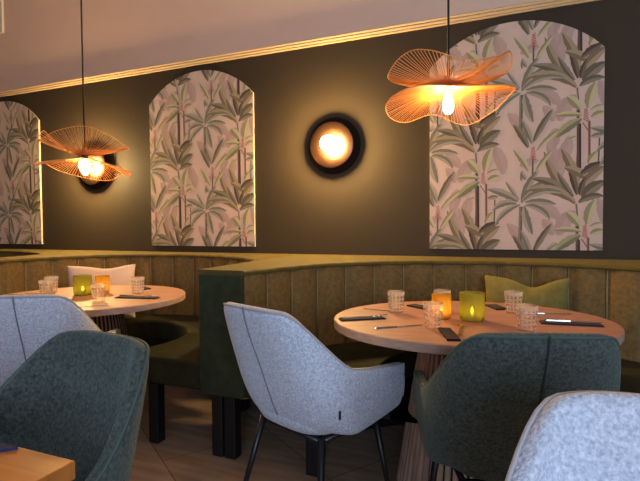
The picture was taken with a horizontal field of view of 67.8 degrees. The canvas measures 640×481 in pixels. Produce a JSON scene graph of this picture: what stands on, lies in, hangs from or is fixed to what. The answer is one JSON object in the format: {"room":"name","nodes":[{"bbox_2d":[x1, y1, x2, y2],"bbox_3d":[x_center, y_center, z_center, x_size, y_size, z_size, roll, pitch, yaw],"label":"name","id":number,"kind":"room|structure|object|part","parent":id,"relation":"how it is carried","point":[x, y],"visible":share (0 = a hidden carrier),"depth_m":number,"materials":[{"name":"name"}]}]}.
{"room":"restaurant","nodes":[
{"label":"restaurant","id":0,"kind":"room"},
{"bbox_2d":[130,382,404,480],"bbox_3d":[-1.170,1.210,0.590,10.200,0.100,6.927,0,2,22],"label":"floor","id":1,"kind":"structure","parent":0,"point":[185,453],"depth_m":2.46,"materials":[{"name":"brown wood"}]},
{"bbox_2d":[0,447,74,480],"bbox_3d":[-0.955,0.782,0.634,0.780,0.750,0.830,0,2,22],"label":"square table","id":2,"kind":"object","parent":1,"relation":"on","point":[21,464],"visible":1,"depth_m":0.84,"materials":[{"name":"brown wood"}]},
{"bbox_2d":[0,442,17,451],"bbox_3d":[-0.719,0.395,0.873,0.252,0.005,0.166,0,2,22],"label":"napkin","id":3,"kind":"object","parent":2,"relation":"on","point":[4,447],"visible":1,"depth_m":0.90,"materials":[{"name":"blue fabric"}]},
{"bbox_2d":[0,294,119,386],"bbox_3d":[-1.315,0.665,2.283,0.566,0.890,0.606,-1,2,-9],"label":"armchair","id":4,"kind":"object","parent":1,"relation":"on","point":[27,322],"visible":0.39,"depth_m":2.04,"materials":[{"name":"grey fabric"}]},
{"bbox_2d":[0,330,149,480],"bbox_3d":[-0.697,0.700,1.045,0.566,0.890,0.606,1,2,30],"label":"armchair","id":5,"kind":"object","parent":1,"relation":"on","point":[79,396],"visible":0.91,"depth_m":1.22,"materials":[{"name":"green fabric"}]},
{"bbox_2d":[5,285,184,412],"bbox_3d":[-1.420,0.713,2.919,1.160,0.748,1.090,-1,2,-6],"label":"round table","id":6,"kind":"object","parent":1,"relation":"on","point":[108,317],"visible":0.23,"depth_m":2.83,"materials":[{"name":"brown wood"}]},
{"bbox_2d":[73,275,91,295],"bbox_3d":[-1.469,0.277,2.951,0.108,0.122,0.107,-1,2,-15],"label":"candle holder","id":7,"kind":"object","parent":6,"relation":"on","point":[82,284],"visible":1,"depth_m":2.91,"materials":[{"name":"green glass"}]},
{"bbox_2d":[119,295,151,295],"bbox_3d":[-1.098,0.328,2.849,0.220,0.005,0.018,0,2,10],"label":"knife","id":8,"kind":"object","parent":6,"relation":"on","point":[119,295],"visible":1,"depth_m":2.84,"materials":[{"name":"silver metal"}]},
{"bbox_2d":[114,296,159,298],"bbox_3d":[-1.078,0.336,2.812,0.266,0.008,0.057,0,2,10],"label":"napkin","id":9,"kind":"object","parent":6,"relation":"on","point":[123,297],"visible":1,"depth_m":2.79,"materials":[{"name":"black fabric"}]},
{"bbox_2d":[0,249,291,443],"bbox_3d":[-1.923,0.591,3.685,3.457,0.950,1.324,0,2,22],"label":"banquette","id":10,"kind":"object","parent":1,"relation":"on","point":[171,333],"visible":0.5,"depth_m":3.56,"materials":[{"name":"green fabric"}]},
{"bbox_3d":[-2.680,0.441,4.108,0.574,0.614,1.802,-1,2,-29],"label":"backrest","id":11,"kind":"part","parent":10,"relation":"part of","materials":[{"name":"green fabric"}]},
{"bbox_2d":[67,264,135,317],"bbox_3d":[-1.622,0.384,3.541,0.476,0.398,0.173,-1,2,-18],"label":"cushion","id":12,"kind":"object","parent":10,"relation":"on","point":[122,275],"visible":0.31,"depth_m":3.52,"materials":[{"name":"beige fabric"}]},
{"bbox_3d":[-1.217,0.453,3.274,1.839,0.622,1.107,0,2,22],"label":"backrest","id":13,"kind":"part","parent":10,"relation":"part of","materials":[{"name":"green fabric"}]},
{"bbox_3d":[-0.889,0.931,2.596,0.062,0.325,0.060,0,2,22],"label":"leg","id":14,"kind":"part","parent":10,"relation":"part of","materials":[{"name":"black wood"}]},
{"bbox_3d":[-1.221,0.676,3.266,1.775,0.147,1.075,0,2,22],"label":"seat","id":15,"kind":"part","parent":10,"relation":"part of","materials":[{"name":"green fabric"}]},
{"bbox_3d":[-0.490,0.914,3.043,0.062,0.325,0.060,0,2,22],"label":"leg","id":16,"kind":"part","parent":10,"relation":"part of","materials":[{"name":"black wood"}]},
{"bbox_2d":[223,302,404,480],"bbox_3d":[-0.060,0.667,1.901,0.566,0.890,0.606,1,3,44],"label":"armchair","id":17,"kind":"object","parent":1,"relation":"on","point":[298,386],"visible":1,"depth_m":1.69,"materials":[{"name":"grey fabric"}]},
{"bbox_3d":[-0.282,0.914,1.964,0.132,0.396,0.029,-1,2,-6],"label":"leg","id":18,"kind":"part","parent":17,"relation":"part of","materials":[{"name":"black metal"}]},
{"bbox_3d":[-0.011,0.717,1.952,0.392,0.040,0.312,1,3,44],"label":"seat frame","id":19,"kind":"part","parent":17,"relation":"part of","materials":[{"name":"black metal"}]},
{"bbox_3d":[0.003,0.921,1.687,0.029,0.396,0.132,0,2,5],"label":"leg","id":20,"kind":"part","parent":17,"relation":"part of","materials":[{"name":"black metal"}]},
{"bbox_3d":[0.258,0.911,1.935,0.097,0.394,0.029,-1,2,-3],"label":"leg","id":21,"kind":"part","parent":17,"relation":"part of","materials":[{"name":"black metal"}]},
{"bbox_2d":[198,254,639,476],"bbox_3d":[0.912,0.608,2.518,2.910,0.950,1.339,0,2,22],"label":"banquette","id":22,"kind":"object","parent":1,"relation":"on","point":[313,289],"visible":0.5,"depth_m":2.59,"materials":[{"name":"green fabric"}]},
{"bbox_3d":[-0.511,0.933,2.442,0.062,0.325,0.060,0,2,22],"label":"leg","id":23,"kind":"part","parent":22,"relation":"part of","materials":[{"name":"black wood"}]},
{"bbox_3d":[-0.491,0.472,2.379,0.255,0.610,0.030,0,2,22],"label":"panel","id":24,"kind":"part","parent":22,"relation":"part of","materials":[{"name":"green fabric"}]},
{"bbox_3d":[-0.442,0.934,2.414,0.062,0.325,0.060,0,2,22],"label":"leg","id":25,"kind":"part","parent":22,"relation":"part of","materials":[{"name":"black wood"}]},
{"bbox_3d":[-0.028,0.936,2.244,0.062,0.325,0.060,0,2,22],"label":"leg","id":26,"kind":"part","parent":22,"relation":"part of","materials":[{"name":"black wood"}]},
{"bbox_3d":[0.873,0.466,2.379,2.332,0.622,1.032,0,2,22],"label":"backrest","id":27,"kind":"part","parent":22,"relation":"part of","materials":[{"name":"green fabric"}]},
{"bbox_3d":[0.868,0.689,2.372,2.268,0.147,1.000,0,2,22],"label":"seat","id":28,"kind":"part","parent":22,"relation":"part of","materials":[{"name":"green fabric"}]},
{"bbox_2d":[485,275,569,309],"bbox_3d":[1.128,0.397,2.620,0.436,0.389,0.167,1,2,27],"label":"cushion","id":29,"kind":"object","parent":22,"relation":"on","point":[554,294],"visible":0.35,"depth_m":2.58,"materials":[{"name":"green fabric"}]},
{"bbox_2d":[334,301,624,480],"bbox_3d":[0.665,0.723,2.137,1.204,0.748,1.010,0,2,8],"label":"round table","id":30,"kind":"object","parent":1,"relation":"on","point":[430,345],"visible":0.41,"depth_m":2.04,"materials":[{"name":"brown wood"}]},
{"bbox_2d":[338,316,385,320],"bbox_3d":[0.189,0.348,2.132,0.205,0.008,0.057,-1,2,-12],"label":"napkin","id":31,"kind":"object","parent":30,"relation":"on","point":[371,317],"visible":1,"depth_m":2.11,"materials":[{"name":"black fabric"}]},
{"bbox_2d":[345,314,387,317],"bbox_3d":[0.210,0.340,2.149,0.200,0.007,0.024,-1,2,-12],"label":"fork","id":32,"kind":"object","parent":31,"relation":"on","point":[382,314],"visible":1,"depth_m":2.15,"materials":[{"name":"silver metal"}]},
{"bbox_2d":[374,324,422,328],"bbox_3d":[0.327,0.354,1.963,0.220,0.005,0.018,-1,2,-16],"label":"knife","id":33,"kind":"object","parent":30,"relation":"on","point":[420,324],"visible":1,"depth_m":1.95,"materials":[{"name":"silver metal"}]},
{"bbox_3d":[0.269,0.355,1.946,0.100,0.005,0.013,-1,2,-16],"label":"handle","id":34,"kind":"part","parent":33,"relation":"part of","materials":[{"name":"silver metal"}]},
{"bbox_3d":[0.375,0.353,1.977,0.120,0.002,0.018,-1,2,-15],"label":"blade","id":35,"kind":"part","parent":33,"relation":"part of","materials":[{"name":"silver metal"}]},
{"bbox_2d":[406,304,431,309],"bbox_3d":[0.504,0.336,2.427,0.062,0.008,0.122,-2,2,-33],"label":"napkin","id":36,"kind":"object","parent":30,"relation":"on","point":[418,306],"visible":1,"depth_m":2.40,"materials":[{"name":"black fabric"}]},
{"bbox_2d":[437,305,445,315],"bbox_3d":[0.545,0.295,2.139,0.087,0.108,0.086,0,2,14],"label":"candle","id":37,"kind":"object","parent":30,"relation":"on","point":[439,313],"visible":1,"depth_m":2.13,"materials":[{"name":"white wax"}]},
{"bbox_2d":[438,328,460,340],"bbox_3d":[0.491,0.356,1.817,0.052,0.008,0.200,0,2,4],"label":"napkin","id":38,"kind":"object","parent":30,"relation":"on","point":[448,334],"visible":1,"depth_m":1.79,"materials":[{"name":"black fabric"}]},
{"bbox_2d":[457,322,462,334],"bbox_3d":[0.553,0.346,1.883,0.024,0.007,0.200,0,2,17],"label":"fork","id":39,"kind":"object","parent":30,"relation":"on","point":[459,325],"visible":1,"depth_m":1.90,"materials":[{"name":"gold metal"}]},
{"bbox_2d":[459,291,484,321],"bbox_3d":[0.666,0.289,2.089,0.108,0.122,0.107,0,2,4],"label":"candle holder","id":40,"kind":"object","parent":30,"relation":"on","point":[472,303],"visible":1,"depth_m":2.05,"materials":[{"name":"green glass"}]},
{"bbox_2d":[485,304,507,309],"bbox_3d":[0.885,0.334,2.395,0.062,0.008,0.134,-1,2,-4],"label":"napkin","id":41,"kind":"object","parent":30,"relation":"on","point":[493,306],"visible":0.98,"depth_m":2.39,"materials":[{"name":"black fabric"}]},
{"bbox_2d":[522,312,569,313],"bbox_3d":[1.060,0.340,2.223,0.220,0.005,0.018,0,2,9],"label":"knife","id":42,"kind":"object","parent":30,"relation":"on","point":[522,312],"visible":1,"depth_m":2.22,"materials":[{"name":"silver metal"}]},
{"bbox_3d":[1.001,0.340,2.232,0.100,0.005,0.013,0,2,9],"label":"handle","id":43,"kind":"part","parent":42,"relation":"part of","materials":[{"name":"silver metal"}]},
{"bbox_2d":[539,320,604,326],"bbox_3d":[1.046,0.346,1.990,0.236,0.008,0.062,0,2,17],"label":"napkin","id":44,"kind":"object","parent":30,"relation":"on","point":[541,321],"visible":1,"depth_m":1.97,"materials":[{"name":"black fabric"}]},
{"bbox_2d":[545,319,602,322],"bbox_3d":[1.065,0.339,2.003,0.220,0.005,0.018,0,2,18],"label":"knife","id":45,"kind":"object","parent":44,"relation":"on","point":[545,319],"visible":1,"depth_m":2.00,"materials":[{"name":"silver metal"}]},
{"bbox_3d":[1.007,0.339,2.020,0.100,0.005,0.013,0,2,18],"label":"handle","id":46,"kind":"part","parent":45,"relation":"part of","materials":[{"name":"silver metal"}]},
{"bbox_3d":[1.113,0.340,1.988,0.120,0.002,0.018,0,2,18],"label":"blade","id":47,"kind":"part","parent":45,"relation":"part of","materials":[{"name":"silver metal"}]},
{"bbox_2d":[413,332,620,480],"bbox_3d":[0.608,0.675,1.519,0.566,0.890,0.606,0,2,4],"label":"armchair","id":48,"kind":"object","parent":1,"relation":"on","point":[473,412],"visible":0.62,"depth_m":1.29,"materials":[{"name":"green fabric"}]},
{"bbox_3d":[0.420,0.915,1.781,0.029,0.394,0.097,-2,2,-38],"label":"leg","id":49,"kind":"part","parent":48,"relation":"part of","materials":[{"name":"black metal"}]},
{"bbox_3d":[0.614,0.724,1.589,0.392,0.040,0.312,0,2,4],"label":"seat frame","id":50,"kind":"part","parent":48,"relation":"part of","materials":[{"name":"black metal"}]},
{"bbox_2d":[456,469,507,480],"bbox_3d":[0.613,0.673,1.589,0.450,0.100,0.423,0,2,4],"label":"seat cushion","id":51,"kind":"object","parent":48,"relation":"on","point":[476,474],"depth_m":1.40,"materials":[{"name":"green fabric"}]},
{"bbox_2d":[505,390,639,480],"bbox_3d":[0.467,0.708,0.530,0.566,0.890,0.606,0,2,22],"label":"armchair","id":52,"kind":"object","parent":1,"relation":"on","point":[585,435],"visible":1,"depth_m":0.77,"materials":[{"name":"grey fabric"}]},
{"bbox_2d":[0,0,639,259],"bbox_3d":[0.088,-0.823,3.639,9.800,3.750,0.200,0,2,22],"label":"wall","id":53,"kind":"structure","parent":0,"point":[380,205],"depth_m":3.66,"materials":[{"name":"paint"}]},
{"bbox_2d":[0,0,3,33],"bbox_3d":[-3.437,-2.408,4.904,0.500,0.610,0.022,0,2,22],"label":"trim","id":54,"kind":"structure","parent":53,"relation":"attached to","point":[1,1],"depth_m":4.81,"materials":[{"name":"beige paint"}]},
{"bbox_2d":[0,101,42,243],"bbox_3d":[-3.227,-0.691,4.881,1.032,1.450,0.019,0,2,22],"label":"panel","id":55,"kind":"object","parent":53,"relation":"attached to","point":[21,221],"visible":1,"depth_m":4.79,"materials":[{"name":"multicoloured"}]},
{"bbox_2d":[78,144,112,188],"bbox_3d":[-2.110,-0.679,4.343,0.416,0.416,0.170,0,2,22],"label":"wall lamp","id":56,"kind":"object","parent":53,"relation":"attached to","point":[90,183],"visible":0.47,"depth_m":4.36,"materials":[{"name":"brown metal"}]},
{"bbox_2d":[149,70,255,246],"bbox_3d":[-1.000,-0.678,3.971,1.032,1.450,0.019,0,2,22],"label":"panel","id":57,"kind":"object","parent":53,"relation":"attached to","point":[202,146],"visible":1,"depth_m":3.95,"materials":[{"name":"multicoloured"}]},
{"bbox_2d":[0,0,598,96],"bbox_3d":[0.039,-1.474,3.511,9.800,0.050,0.032,0,2,22],"label":"trim","id":58,"kind":"structure","parent":53,"relation":"attached to","point":[542,4],"depth_m":3.51,"materials":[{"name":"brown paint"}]},
{"bbox_2d":[307,117,360,173],"bbox_3d":[0.072,-0.697,3.451,0.416,0.416,0.170,0,2,22],"label":"wall lamp","id":59,"kind":"object","parent":53,"relation":"attached to","point":[334,144],"visible":1,"depth_m":3.47,"materials":[{"name":"brown metal"}]},
{"bbox_3d":[0.056,-0.696,3.413,0.112,0.112,0.089,0,2,22],"label":"globe bulb","id":60,"kind":"part","parent":59,"relation":"part of","materials":[{"name":"white glass"}]},
{"bbox_2d":[430,20,604,250],"bbox_3d":[1.228,-0.666,3.060,1.032,1.450,0.019,0,2,22],"label":"panel","id":61,"kind":"object","parent":53,"relation":"attached to","point":[528,174],"visible":0.91,"depth_m":3.02,"materials":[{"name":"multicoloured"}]},
{"bbox_3d":[-1.199,-2.637,0.466,10.200,0.100,6.927,0,2,22],"label":"ceiling","id":62,"kind":"structure","parent":0,"visible":0},
{"bbox_2d":[35,0,130,180],"bbox_3d":[-1.460,-1.526,2.901,0.543,2.272,0.541,0,2,0],"label":"pendant lamp","id":63,"kind":"object","parent":62,"relation":"hanging from","point":[83,153],"visible":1,"depth_m":2.91,"materials":[{"name":"orange"}]},
{"bbox_3d":[-1.444,-0.601,2.936,0.505,0.154,0.509,0,2,0],"label":"lamp shade","id":64,"kind":"part","parent":63,"relation":"part of","materials":[{"name":"orange metal"}]},
{"bbox_3d":[-1.452,-0.449,2.936,0.532,0.116,0.530,0,2,0],"label":"lamp shade","id":65,"kind":"part","parent":63,"relation":"part of","materials":[{"name":"orange metal"}]},
{"bbox_3d":[-1.448,-0.452,2.938,0.046,0.100,0.046,0,2,0],"label":"bulb","id":66,"kind":"part","parent":63,"relation":"part of","materials":[{"name":"white glass"}]},
{"bbox_2d":[386,0,515,124],"bbox_3d":[0.545,-1.595,2.018,0.535,2.109,0.533,0,2,0],"label":"pendant lamp","id":67,"kind":"object","parent":62,"relation":"hanging from","point":[428,90],"visible":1,"depth_m":2.03,"materials":[{"name":"orange"}]},
{"bbox_3d":[0.552,-0.593,2.050,0.046,0.100,0.046,0,2,0],"label":"bulb","id":68,"kind":"part","parent":67,"relation":"part of","materials":[{"name":"white glass"}]},
{"bbox_3d":[0.550,-0.712,2.045,0.517,0.094,0.518,0,2,0],"label":"lamp shade","id":69,"kind":"part","parent":67,"relation":"part of","materials":[{"name":"orange metal"}]},
{"bbox_3d":[0.553,-0.595,2.050,0.538,0.109,0.537,0,2,0],"label":"lamp shade","id":70,"kind":"part","parent":67,"relation":"part of","materials":[{"name":"orange metal"}]}
]}

